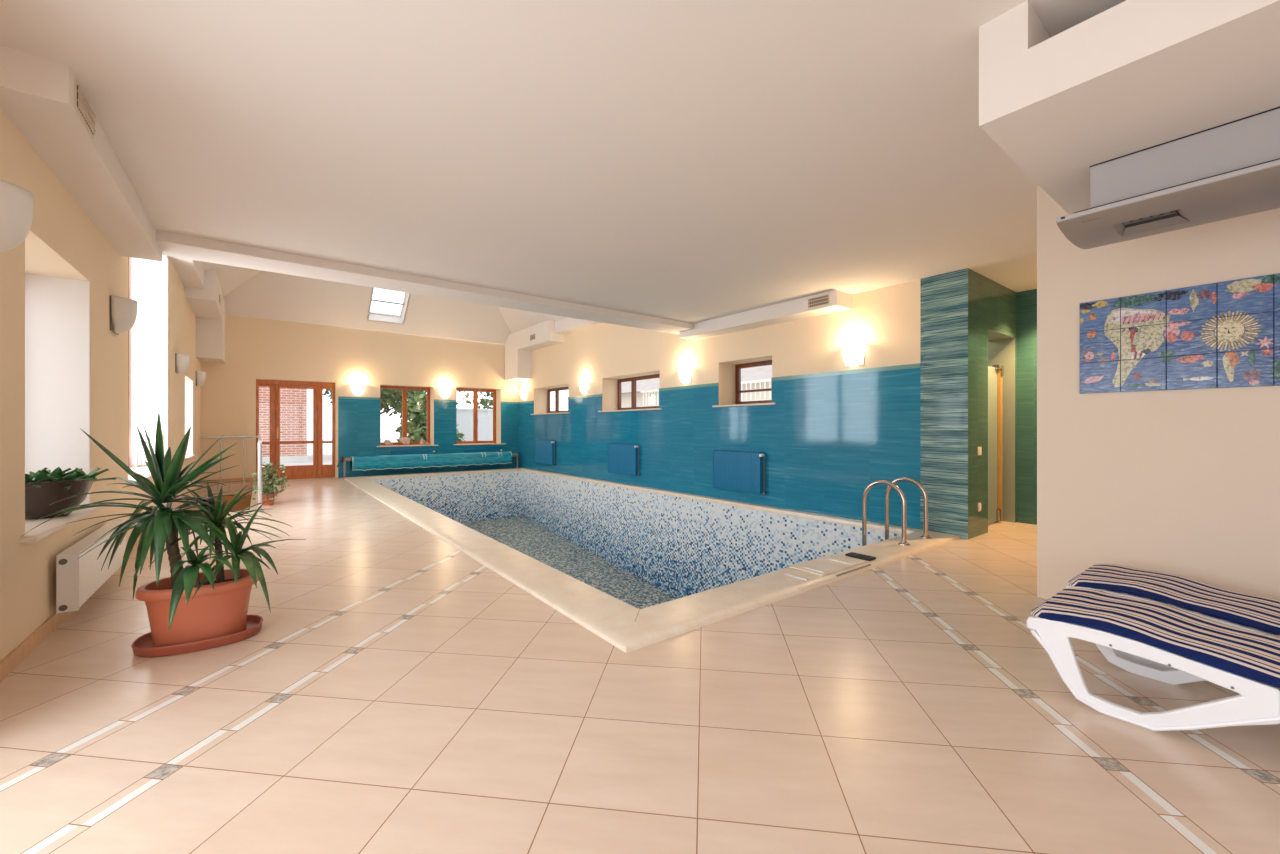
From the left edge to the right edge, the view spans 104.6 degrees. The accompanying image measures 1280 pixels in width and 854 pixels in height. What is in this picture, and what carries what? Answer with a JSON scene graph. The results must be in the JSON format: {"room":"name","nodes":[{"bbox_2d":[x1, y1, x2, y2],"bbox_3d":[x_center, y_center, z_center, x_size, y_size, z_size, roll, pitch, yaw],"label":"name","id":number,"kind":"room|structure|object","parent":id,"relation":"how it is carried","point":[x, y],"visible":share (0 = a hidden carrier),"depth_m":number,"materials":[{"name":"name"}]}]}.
{"room":"indoor swimming pool","nodes":[
{"label":"indoor swimming pool","id":0,"kind":"room"},
{"bbox_2d":[0,108,199,660],"bbox_3d":[-3.959,-0.650,3.276,0.420,3.600,17.020,0,0,-38],"label":"wall","id":1,"kind":"structure","parent":0,"point":[62,241],"depth_m":2.93,"materials":[{"name":"beige paint"}]},
{"bbox_2d":[0,180,33,251],"bbox_3d":[-2.740,-0.896,2.145,0.137,0.273,0.270,0,0,-38],"label":"wall lamp","id":2,"kind":"object","parent":1,"relation":"attached to","point":[16,203],"visible":1,"depth_m":2.12,"materials":[{"name":"beige glass"}]},
{"bbox_2d":[20,507,101,543],"bbox_3d":[-3.571,0.563,2.869,0.400,0.030,1.320,0,0,-38],"label":"trim","id":3,"kind":"structure","parent":1,"relation":"attached to","point":[55,524],"depth_m":2.79,"materials":[{"name":"stone"}]},
{"bbox_2d":[25,467,116,518],"bbox_3d":[-3.592,0.394,3.007,0.466,0.308,0.503,0,0,-23],"label":"succulent bowl","id":4,"kind":"object","parent":3,"relation":"on","point":[43,488],"visible":0.85,"depth_m":2.96,"materials":[{"name":"ceramic"}]},
{"bbox_2d":[0,535,140,682],"bbox_3d":[-2.427,1.107,1.635,0.012,0.085,11.950,0,0,-38],"label":"baseboard","id":5,"kind":"structure","parent":1,"relation":"attached to","point":[26,647],"depth_m":2.52,"materials":[{"name":"tile"}]},
{"bbox_2d":[0,45,161,261],"bbox_3d":[-3.480,-1.538,3.206,0.255,0.175,2.675,0,0,-38],"label":"air duct","id":6,"kind":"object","parent":1,"relation":"attached to","point":[37,92],"depth_m":2.60,"materials":[{"name":"paint"}]},
{"bbox_2d":[74,79,95,138],"bbox_3d":[-2.702,-1.540,2.414,0.014,0.130,0.320,0,0,-38],"label":"air vent","id":7,"kind":"object","parent":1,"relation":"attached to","point":[81,105],"visible":1,"depth_m":2.37,"materials":[{"name":"metal"}]},
{"bbox_2d":[56,520,125,613],"bbox_3d":[-3.631,0.884,3.288,0.114,0.329,1.262,0,0,-38],"label":"radiator","id":8,"kind":"object","parent":1,"relation":"attached to","point":[77,580],"visible":0.88,"depth_m":2.95,"materials":[{"name":"white metal"}]},
{"bbox_2d":[56,520,125,555],"bbox_3d":[-3.623,0.723,3.301,0.087,0.006,1.250,0,0,-38],"label":"grille","id":9,"kind":"object","parent":8,"relation":"attached to","point":[90,541],"depth_m":3.14,"materials":[{"name":"white metal"}]},
{"bbox_2d":[25,255,192,506],"bbox_3d":[-6.014,-0.800,5.950,0.418,2.700,6.676,0,0,-38],"label":"windows","id":10,"kind":"structure","parent":1,"relation":"attached to","point":[57,310],"depth_m":3.39,"materials":[{"name":"white glass"}]},
{"bbox_2d":[110,295,136,334],"bbox_3d":[-4.180,-0.896,4.021,0.137,0.273,0.270,0,0,-38],"label":"wall lamp","id":11,"kind":"object","parent":1,"relation":"attached to","point":[123,311],"visible":1,"depth_m":3.94,"materials":[{"name":"white glass"}]},
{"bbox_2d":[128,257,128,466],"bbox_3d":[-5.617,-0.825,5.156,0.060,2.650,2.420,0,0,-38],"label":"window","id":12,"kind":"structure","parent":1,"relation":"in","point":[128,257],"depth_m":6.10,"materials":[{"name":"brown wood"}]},
{"bbox_2d":[127,467,151,486],"bbox_3d":[-5.434,0.513,5.296,0.400,0.030,2.540,0,0,-38],"label":"trim","id":13,"kind":"structure","parent":1,"relation":"attached to","point":[144,471],"depth_m":5.54,"materials":[{"name":"stone"}]},
{"bbox_2d":[134,433,155,466],"bbox_3d":[-6.173,0.280,6.213,0.245,0.420,0.050,0,0,-38],"label":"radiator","id":14,"kind":"object","parent":13,"relation":"on","point":[139,455],"visible":0.47,"depth_m":6.15,"materials":[{"name":"white metal"}]},
{"bbox_2d":[175,353,189,373],"bbox_3d":[-6.497,-0.896,7.039,0.137,0.273,0.270,0,0,-38],"label":"wall lamp","id":15,"kind":"object","parent":1,"relation":"attached to","point":[181,360],"visible":1,"depth_m":6.96,"materials":[{"name":"beige glass"}]},
{"bbox_2d":[185,455,195,459],"bbox_3d":[-7.643,0.503,8.164,0.390,0.030,1.280,0,0,-38],"label":"trim","id":16,"kind":"structure","parent":1,"relation":"attached to","point":[187,457],"depth_m":8.19,"materials":[{"name":"stone"}]},
{"bbox_2d":[169,256,224,362],"bbox_3d":[-6.449,-1.900,7.171,0.375,1.220,6.970,0,0,-38],"label":"air duct","id":17,"kind":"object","parent":1,"relation":"attached to","point":[202,289],"depth_m":8.48,"materials":[{"name":"paint"}]},
{"bbox_2d":[196,371,205,385],"bbox_3d":[-8.178,-0.896,9.228,0.137,0.273,0.270,0,0,-38],"label":"wall lamp","id":18,"kind":"object","parent":1,"relation":"attached to","point":[200,375],"visible":1,"depth_m":9.15,"materials":[{"name":"beige glass"}]},
{"bbox_2d":[200,315,337,479],"bbox_3d":[-7.793,-0.575,10.540,2.347,3.450,0.012,0,0,-38],"label":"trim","id":19,"kind":"structure","parent":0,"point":[255,348],"depth_m":10.28,"materials":[{"name":"beige paint"}]},
{"bbox_2d":[200,261,566,343],"bbox_3d":[-3.950,-2.865,9.090,6.676,1.170,6.970,0,0,-38],"label":"ceiling","id":20,"kind":"structure","parent":0,"point":[246,292],"depth_m":10.94,"materials":[{"name":"paint"}]},
{"bbox_2d":[367,288,409,324],"bbox_3d":[-5.810,-2.877,11.417,0.790,0.842,0.947,0,0,-38],"label":"window","id":21,"kind":"structure","parent":20,"relation":"attached to","point":[377,316],"depth_m":11.65,"materials":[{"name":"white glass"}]},
{"bbox_2d":[262,327,517,444],"bbox_3d":[-6.200,-0.650,12.028,7.526,3.600,0.408,0,0,-38],"label":"wall","id":22,"kind":"structure","parent":0,"point":[372,358],"depth_m":12.36,"materials":[{"name":"beige paint"}]},
{"bbox_2d":[200,477,254,484],"bbox_3d":[-8.379,1.100,10.075,0.850,0.100,0.012,0,0,-38],"label":"baseboard","id":23,"kind":"structure","parent":22,"relation":"attached to","point":[251,479],"depth_m":10.10,"materials":[{"name":"wood"}]},
{"bbox_2d":[256,379,334,480],"bbox_3d":[-7.565,0.085,10.912,1.422,2.170,0.456,0,0,-38],"label":"door","id":24,"kind":"structure","parent":22,"relation":"in","point":[317,470],"depth_m":10.83,"materials":[{"name":"wood"},{"name":"glass"}]},
{"bbox_2d":[351,383,364,394],"bbox_3d":[-6.512,-0.881,11.445,0.270,0.273,0.137,0,0,-38],"label":"wall lamp","id":25,"kind":"object","parent":22,"relation":"attached to","point":[357,388],"visible":1,"depth_m":11.41,"materials":[{"name":"white glass"}]},
{"bbox_2d":[380,385,429,444],"bbox_3d":[-5.920,-0.282,12.441,1.221,1.465,0.095,0,0,-38],"label":"window","id":26,"kind":"structure","parent":22,"relation":"in","point":[404,389],"depth_m":12.44,"materials":[{"name":"brown wood"}]},
{"bbox_2d":[377,444,438,446],"bbox_3d":[-5.779,0.463,12.274,1.401,0.030,0.410,0,0,-38],"label":"trim","id":27,"kind":"structure","parent":22,"relation":"attached to","point":[424,444],"depth_m":12.04,"materials":[{"name":"stone"}]},
{"bbox_2d":[384,440,392,444],"bbox_3d":[-6.073,0.378,11.970,0.202,0.134,0.151,0,0,-28],"label":"shell","id":28,"kind":"object","parent":27,"relation":"on","point":[387,442],"visible":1,"depth_m":11.93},
{"bbox_2d":[399,437,410,444],"bbox_3d":[-5.767,0.349,12.209,0.212,0.191,0.285,0,0,16],"label":"shell","id":29,"kind":"object","parent":27,"relation":"on","point":[406,441],"visible":0.99,"depth_m":12.15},
{"bbox_2d":[420,439,428,444],"bbox_3d":[-5.452,0.367,12.445,0.233,0.156,0.174,0,0,23],"label":"shell","id":30,"kind":"object","parent":27,"relation":"on","point":[422,442],"visible":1,"depth_m":12.40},
{"bbox_2d":[338,398,517,477],"bbox_3d":[-5.145,0.250,12.573,4.329,1.800,0.012,0,0,-38],"label":"wall tiles","id":31,"kind":"structure","parent":22,"relation":"attached to","point":[358,419],"depth_m":11.88,"materials":[{"name":"blue tile"}]},
{"bbox_2d":[392,450,434,470],"bbox_3d":[-5.559,0.824,12.163,0.978,0.507,0.134,0,0,-38],"label":"radiator","id":32,"kind":"object","parent":31,"relation":"attached to","point":[401,452],"visible":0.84,"depth_m":12.10,"materials":[{"name":"blue metal"}]},
{"bbox_2d":[465,449,501,467],"bbox_3d":[-4.171,0.844,13.229,0.978,0.507,0.134,0,0,-38],"label":"radiator","id":33,"kind":"object","parent":31,"relation":"attached to","point":[466,450],"visible":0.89,"depth_m":13.19,"materials":[{"name":"blue metal"}]},
{"bbox_2d":[338,396,517,403],"bbox_3d":[-5.146,-0.674,12.569,4.323,0.048,0.018,0,0,-38],"label":"trim","id":34,"kind":"structure","parent":22,"relation":"attached to","point":[342,397],"depth_m":11.71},
{"bbox_2d":[440,387,450,397],"bbox_3d":[-4.961,-0.881,12.636,0.270,0.273,0.137,0,0,-38],"label":"wall lamp","id":35,"kind":"object","parent":22,"relation":"attached to","point":[444,391],"visible":1,"depth_m":12.60,"materials":[{"name":"white glass"}]},
{"bbox_2d":[456,388,495,443],"bbox_3d":[-4.518,-0.295,13.517,1.199,1.490,0.095,0,0,-38],"label":"window","id":36,"kind":"structure","parent":22,"relation":"in","point":[475,391],"depth_m":13.54,"materials":[{"name":"brown wood"}]},
{"bbox_2d":[453,443,505,445],"bbox_3d":[-4.365,0.463,13.360,1.409,0.030,0.410,0,0,-38],"label":"trim","id":37,"kind":"structure","parent":22,"relation":"attached to","point":[471,443],"depth_m":13.41,"materials":[{"name":"stone"}]},
{"bbox_2d":[0,0,1125,323],"bbox_3d":[1.792,-1.750,2.744,8.895,0.250,9.170,0,0,-38],"label":"ceiling","id":38,"kind":"structure","parent":0,"point":[688,161],"depth_m":2.76,"materials":[{"name":"paint"}]},
{"bbox_2d":[156,230,692,333],"bbox_3d":[-1.683,-1.910,6.147,6.688,0.740,0.460,0,0,-38],"label":"ceiling beam","id":39,"kind":"structure","parent":38,"relation":"attached to","point":[171,244],"depth_m":5.21,"materials":[{"name":"paint"}]},
{"bbox_2d":[0,468,1279,853],"bbox_3d":[-0.356,1.225,5.968,8.575,0.150,16.300,0,0,-38],"label":"floor","id":40,"kind":"structure","parent":0,"point":[396,693],"depth_m":1.88,"materials":[{"name":"tile"}]},
{"bbox_2d":[131,615,262,657],"bbox_3d":[-2.366,1.123,2.671,0.532,0.055,0.361,0,0,-32],"label":"saucer","id":41,"kind":"object","parent":40,"relation":"on","point":[142,646],"visible":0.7,"depth_m":2.56,"materials":[{"name":"ceramic"}]},
{"bbox_2d":[22,412,304,646],"bbox_3d":[-2.569,0.520,2.610,1.595,1.219,0.849,0,0,-4],"label":"yucca","id":42,"kind":"object","parent":41,"relation":"on","point":[190,605],"visible":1,"depth_m":2.56,"materials":[{"name":"plant"}]},
{"bbox_2d":[135,569,258,646],"bbox_3d":[-2.366,0.974,2.671,0.500,0.312,0.344,0,0,-32],"label":"planter","id":43,"kind":"object","parent":41,"relation":"on","point":[221,611],"depth_m":2.57,"materials":[{"name":"ceramic"}]},
{"bbox_2d":[179,487,251,512],"bbox_3d":[-7.030,2.501,8.281,1.045,2.699,4.400,0,0,-38],"label":"stairwell","id":44,"kind":"object","parent":40,"relation":"in","point":[244,503],"visible":0.02,"depth_m":10.00,"materials":[{"name":"beige paint"}]},
{"bbox_2d":[200,436,263,510],"bbox_3d":[-6.882,0.667,8.243,0.973,0.966,4.553,0,0,-38],"label":"stair railing","id":45,"kind":"object","parent":40,"relation":"on","point":[201,437],"visible":0.83,"depth_m":9.67,"materials":[{"name":"silver metal"}]},
{"bbox_2d":[247,462,289,505],"bbox_3d":[-5.488,0.827,7.313,0.508,0.646,0.541,0,0,-38],"label":"potted plant","id":46,"kind":"object","parent":40,"relation":"on","point":[268,493],"visible":0.91,"depth_m":7.26,"materials":[{"name":"plant"}]},
{"bbox_2d":[262,492,275,505],"bbox_3d":[-5.485,1.062,7.299,0.200,0.175,0.200,0,0,-38],"label":"flower pot","id":47,"kind":"object","parent":46,"relation":"on","point":[264,499],"depth_m":7.24,"materials":[{"name":"ceramic"}]},
{"bbox_2d":[337,451,517,478],"bbox_3d":[-5.031,0.903,12.262,4.254,0.493,0.373,0,0,-38],"label":"reel","id":48,"kind":"object","parent":40,"relation":"on","point":[381,462],"visible":0.98,"depth_m":11.96,"materials":[{"name":"plastic"}]},
{"bbox_2d":[371,471,900,608],"bbox_3d":[-1.611,2.350,8.136,4.045,2.400,10.432,0,0,-38],"label":"basin","id":49,"kind":"object","parent":40,"relation":"in","point":[641,549],"visible":0.25,"depth_m":9.20,"materials":[{"name":"tile"}]},
{"bbox_2d":[345,468,959,652],"bbox_3d":[-1.641,1.148,8.063,4.264,0.064,10.710,0,0,-38],"label":"pool coping","id":50,"kind":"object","parent":40,"relation":"on","point":[608,617],"depth_m":3.64,"materials":[{"name":"stone"}]},
{"bbox_2d":[785,554,870,579],"bbox_3d":[1.468,1.125,3.936,0.818,0.051,0.345,0,0,-38],"label":"insert","id":51,"kind":"object","parent":50,"relation":"on","point":[825,565],"visible":0.96,"depth_m":3.94,"materials":[{"name":"stone"}]},
{"bbox_2d":[845,552,875,560],"bbox_3d":[1.886,1.107,4.235,0.110,0.018,0.220,0,0,-38],"label":"grille","id":52,"kind":"object","parent":50,"relation":"on","point":[851,554],"visible":1,"depth_m":4.21,"materials":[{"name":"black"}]},
{"bbox_2d":[862,477,930,545],"bbox_3d":[2.583,1.444,4.985,0.570,1.847,0.460,0,0,-38],"label":"pool ladder","id":53,"kind":"object","parent":50,"relation":"on","point":[892,484],"visible":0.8,"depth_m":4.98,"materials":[{"name":"metal"}]},
{"bbox_2d":[1026,615,1279,730],"bbox_3d":[2.519,0.845,1.572,0.618,0.610,1.975,0,0,-38],"label":"sun lounger","id":54,"kind":"object","parent":40,"relation":"on","point":[1257,703],"visible":0.68,"depth_m":1.88,"materials":[{"name":"white plastic"}]},
{"bbox_2d":[1031,588,1279,687],"bbox_3d":[2.499,0.688,1.597,0.570,0.370,1.940,0,0,-38],"label":"cushion","id":55,"kind":"object","parent":54,"relation":"on","point":[1249,654],"visible":0.99,"depth_m":1.96,"materials":[{"name":"fabric"}]},
{"bbox_2d":[1065,585,1279,669],"bbox_3d":[3.040,0.845,1.985,0.618,0.610,1.975,0,0,-38],"label":"sun lounger","id":56,"kind":"object","parent":40,"relation":"on","point":[1134,658],"visible":0.12,"depth_m":2.33,"materials":[{"name":"white plastic"}]},
{"bbox_2d":[1068,564,1279,634],"bbox_3d":[3.036,0.688,2.023,0.570,0.370,1.940,0,0,-38],"label":"cushion","id":57,"kind":"object","parent":56,"relation":"on","point":[1253,611],"visible":0.99,"depth_m":2.38,"materials":[{"name":"fabric"}]},
{"bbox_2d":[518,279,919,413],"bbox_3d":[-0.128,-0.650,9.956,0.418,3.600,11.090,0,0,-38],"label":"wall","id":58,"kind":"structure","parent":0,"point":[887,319],"depth_m":7.84,"materials":[{"name":"beige paint"}]},
{"bbox_2d":[520,390,526,399],"bbox_3d":[-3.196,-0.881,13.495,0.137,0.273,0.270,0,0,-38],"label":"wall lamp","id":59,"kind":"object","parent":58,"relation":"attached to","point":[523,393],"visible":1,"depth_m":13.42,"materials":[{"name":"white glass"}]},
{"bbox_2d":[530,333,534,340],"bbox_3d":[-2.667,-2.225,12.262,0.014,0.150,0.300,0,0,-38],"label":"air vent","id":60,"kind":"object","parent":58,"relation":"attached to","point":[532,336],"visible":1,"depth_m":12.25,"materials":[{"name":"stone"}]},
{"bbox_2d":[531,412,569,414],"bbox_3d":[-2.116,-0.332,12.477,0.440,0.030,2.030,0,0,-38],"label":"trim","id":61,"kind":"structure","parent":58,"relation":"attached to","point":[561,412],"depth_m":12.20,"materials":[{"name":"stone"}]},
{"bbox_2d":[505,317,601,380],"bbox_3d":[-1.449,-1.900,11.010,0.393,1.220,6.970,0,0,-38],"label":"air duct","id":62,"kind":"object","parent":58,"relation":"attached to","point":[518,345],"depth_m":12.55,"materials":[{"name":"paint"}]},
{"bbox_2d":[547,387,568,412],"bbox_3d":[-1.911,-0.680,12.622,0.060,0.670,1.850,0,0,-38],"label":"window","id":63,"kind":"structure","parent":58,"relation":"in","point":[556,390],"depth_m":12.96,"materials":[{"name":"brown wood"}]},
{"bbox_2d":[579,381,587,393],"bbox_3d":[-1.269,-0.881,10.987,0.137,0.273,0.270,0,0,-38],"label":"wall lamp","id":64,"kind":"object","parent":58,"relation":"attached to","point":[583,385],"visible":1,"depth_m":10.91,"materials":[{"name":"white glass"}]},
{"bbox_2d":[598,408,661,411],"bbox_3d":[-0.094,-0.327,9.844,0.440,0.030,2.070,0,0,-38],"label":"trim","id":65,"kind":"structure","parent":58,"relation":"attached to","point":[649,408],"depth_m":9.55,"materials":[{"name":"stone"}]},
{"bbox_2d":[618,374,659,409],"bbox_3d":[0.111,-0.685,9.989,0.060,0.690,1.890,0,0,-38],"label":"window","id":66,"kind":"structure","parent":58,"relation":"in","point":[633,380],"depth_m":10.26,"materials":[{"name":"brown wood"}]},
{"bbox_2d":[678,366,691,383],"bbox_3d":[0.737,-0.881,8.374,0.137,0.273,0.270,0,0,-38],"label":"wall lamp","id":67,"kind":"object","parent":58,"relation":"attached to","point":[685,372],"visible":1,"depth_m":8.31,"materials":[{"name":"white glass"}]},
{"bbox_2d":[518,368,919,528],"bbox_3d":[-0.171,0.250,9.659,0.012,1.800,10.670,0,0,-38],"label":"wall tiles","id":68,"kind":"structure","parent":58,"relation":"attached to","point":[824,440],"depth_m":6.86,"materials":[{"name":"blue tile"}]},
{"bbox_2d":[535,440,556,465],"bbox_3d":[-2.377,0.634,12.411,0.134,0.607,0.978,0,0,-38],"label":"radiator","id":69,"kind":"object","parent":68,"relation":"attached to","point":[544,450],"visible":1,"depth_m":12.34,"materials":[{"name":"blue metal"}]},
{"bbox_2d":[608,443,640,476],"bbox_3d":[-0.325,0.634,9.738,0.134,0.607,0.978,0,0,-38],"label":"radiator","id":70,"kind":"object","parent":68,"relation":"attached to","point":[622,458],"visible":1,"depth_m":9.69,"materials":[{"name":"blue metal"}]},
{"bbox_2d":[713,450,766,494],"bbox_3d":[1.469,0.664,7.402,0.134,0.607,0.978,0,0,-38],"label":"radiator","id":71,"kind":"object","parent":68,"relation":"attached to","point":[738,470],"visible":1,"depth_m":7.34,"materials":[{"name":"blue metal"}]},
{"bbox_2d":[717,450,762,452],"bbox_3d":[1.454,0.363,7.427,0.072,0.006,0.920,0,0,-38],"label":"grille","id":72,"kind":"object","parent":71,"relation":"attached to","point":[718,451],"depth_m":7.48,"materials":[{"name":"blue metal"}]},
{"bbox_2d":[518,363,919,403],"bbox_3d":[-0.173,-0.674,9.657,0.018,0.048,10.670,0,0,-38],"label":"trim","id":73,"kind":"structure","parent":58,"relation":"attached to","point":[908,366],"depth_m":6.45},
{"bbox_2d":[712,403,775,406],"bbox_3d":[1.688,-0.327,7.524,0.440,0.030,1.200,0,0,-38],"label":"trim","id":74,"kind":"structure","parent":58,"relation":"attached to","point":[755,404],"depth_m":7.34,"materials":[{"name":"stone"}]},
{"bbox_2d":[735,360,771,403],"bbox_3d":[1.889,-0.677,7.673,0.060,0.675,1.030,0,0,-38],"label":"window","id":75,"kind":"structure","parent":58,"relation":"in","point":[738,367],"depth_m":7.91,"materials":[{"name":"brown wood"}]},
{"bbox_2d":[679,290,851,339],"bbox_3d":[1.619,-1.535,7.061,0.337,0.180,2.770,0,0,-38],"label":"air duct","id":76,"kind":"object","parent":58,"relation":"attached to","point":[792,310],"depth_m":6.72,"materials":[{"name":"paint"}]},
{"bbox_2d":[807,293,829,308],"bbox_3d":[2.177,-1.535,6.046,0.014,0.130,0.300,0,0,-38],"label":"air vent","id":77,"kind":"object","parent":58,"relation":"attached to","point":[821,300],"visible":1,"depth_m":6.04,"materials":[{"name":"plastic"}]},
{"bbox_2d":[842,342,864,366],"bbox_3d":[2.563,-0.881,5.996,0.137,0.273,0.270,0,0,-38],"label":"wall lamp","id":78,"kind":"object","parent":58,"relation":"attached to","point":[853,352],"visible":1,"depth_m":5.94,"materials":[{"name":"white glass"}]},
{"bbox_2d":[920,268,983,538],"bbox_3d":[3.384,-0.237,5.373,0.430,2.775,0.459,0,0,-38],"label":"pillar","id":79,"kind":"structure","parent":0,"point":[951,303],"depth_m":5.22,"materials":[{"name":"tile"}]},
{"bbox_2d":[977,447,981,454],"bbox_3d":[3.595,0.254,5.236,0.095,0.090,0.016,0,0,-38],"label":"light switch","id":80,"kind":"object","parent":79,"relation":"attached to","point":[979,449],"visible":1,"depth_m":5.22,"materials":[{"name":"plastic"}]},
{"bbox_2d":[984,276,1015,533],"bbox_3d":[4.146,-0.237,5.857,1.369,2.775,0.300,0,0,-38],"label":"wall","id":81,"kind":"structure","parent":0,"point":[999,300],"depth_m":5.95,"materials":[{"name":"green tile"}]},
{"bbox_2d":[988,365,1003,523],"bbox_3d":[4.006,0.040,5.801,0.829,2.220,0.169,0,0,-34],"label":"door","id":82,"kind":"structure","parent":81,"relation":"attached to","point":[996,372],"depth_m":5.91,"materials":[{"name":"clear glass"}]},
{"bbox_2d":[1016,289,1036,524],"bbox_3d":[5.072,-0.237,5.528,0.300,2.775,1.351,0,0,-38],"label":"wall","id":83,"kind":"structure","parent":0,"point":[1026,301],"depth_m":5.89,"materials":[{"name":"tile"}]},
{"bbox_2d":[979,0,1279,213],"bbox_3d":[3.317,-1.424,1.007,1.851,0.402,3.957,0,0,-38],"label":"ceiling","id":84,"kind":"structure","parent":0,"point":[1132,76],"depth_m":1.84,"materials":[{"name":"paint"}]},
{"bbox_2d":[1056,107,1279,249],"bbox_3d":[2.897,-1.080,1.631,0.618,0.288,2.259,0,0,-38],"label":"air conditioner","id":85,"kind":"object","parent":84,"relation":"hanging from","point":[1229,170],"visible":1,"depth_m":2.11,"materials":[{"name":"white plastic"}]},
{"bbox_2d":[1056,165,1279,249],"bbox_3d":[2.900,-0.963,1.634,0.610,0.054,2.259,0,0,-38],"label":"hood","id":86,"kind":"object","parent":85,"relation":"attached to","point":[1252,189],"depth_m":2.15,"materials":[{"name":"plastic"}]},
{"bbox_2d":[1037,186,1279,635],"bbox_3d":[5.307,-0.237,2.701,3.371,2.775,4.220,0,0,-38],"label":"wall","id":87,"kind":"structure","parent":0,"point":[1183,482],"depth_m":2.92,"materials":[{"name":"beige paint"}]},
{"bbox_2d":[1080,273,1279,393],"bbox_3d":[3.222,-0.503,2.637,0.014,0.578,1.338,0,0,-38],"label":"tile mural","id":88,"kind":"object","parent":87,"relation":"attached to","point":[1226,334],"visible":1,"depth_m":2.80,"materials":[{"name":"tile"}]},
{"label":"outside","id":89,"kind":"structure","parent":0,"visible":0},
{"bbox_2d":[262,438,398,466],"bbox_3d":[-1.204,1.360,17.988,100.000,0.180,90.000,0,0,-38],"label":"ground","id":90,"kind":"structure","parent":89,"point":[327,447],"depth_m":23.72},
{"bbox_2d":[259,387,307,463],"bbox_3d":[-17.792,-3.230,16.849,11.100,9.000,6.400,0,0,-38],"label":"brick house","id":91,"kind":"structure","parent":90,"relation":"on","point":[293,402],"depth_m":17.46,"materials":[{"name":"red brick"}]},
{"bbox_2d":[323,389,331,402],"bbox_3d":[-12.919,-1.763,22.204,3.420,6.073,3.479,0,0,-38],"label":"tree","id":92,"kind":"object","parent":90,"relation":"on","point":[327,390],"visible":0.02,"depth_m":21.99,"materials":[{"name":"green plant"}]},
{"bbox_2d":[329,389,414,416],"bbox_3d":[-8.931,-1.109,16.557,3.034,4.768,3.008,0,0,-38],"label":"tree","id":93,"kind":"object","parent":90,"relation":"on","point":[388,396],"visible":0.13,"depth_m":16.58,"materials":[{"name":"green plant"}]},
{"bbox_2d":[395,390,426,420],"bbox_3d":[-9.123,-1.505,20.174,3.216,5.558,3.184,0,0,-38],"label":"tree","id":94,"kind":"object","parent":90,"relation":"on","point":[416,393],"visible":0.04,"depth_m":19.83,"materials":[{"name":"green plant"}]},
{"bbox_2d":[395,393,464,441],"bbox_3d":[-6.678,0.012,15.839,2.102,2.610,2.237,0,0,13],"label":"shrub","id":95,"kind":"object","parent":90,"relation":"on","point":[416,430],"visible":0.28,"depth_m":15.42,"materials":[{"name":"green plant"}]},
{"bbox_2d":[459,391,492,408],"bbox_3d":[-6.604,-1.259,22.624,3.310,5.067,3.368,0,0,-38],"label":"tree","id":96,"kind":"object","parent":90,"relation":"on","point":[483,401],"visible":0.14,"depth_m":22.49,"materials":[{"name":"green plant"}]},
{"bbox_2d":[456,408,561,440],"bbox_3d":[-5.144,0.280,20.163,5.700,1.980,0.350,0,0,-38],"label":"wall","id":97,"kind":"structure","parent":90,"relation":"on","point":[464,416],"depth_m":19.02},
{"bbox_2d":[567,365,771,407],"bbox_3d":[4.928,-1.330,23.957,7.800,5.200,20.800,0,0,-38],"label":"house","id":98,"kind":"structure","parent":90,"relation":"on","point":[762,372],"depth_m":23.28,"materials":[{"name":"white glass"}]},
{"bbox_2d":[640,379,771,406],"bbox_3d":[2.774,0.040,12.847,0.050,2.460,9.000,0,0,-38],"label":"fence","id":99,"kind":"object","parent":90,"relation":"on","point":[763,380],"visible":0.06,"depth_m":12.84,"materials":[{"name":"white wood"}]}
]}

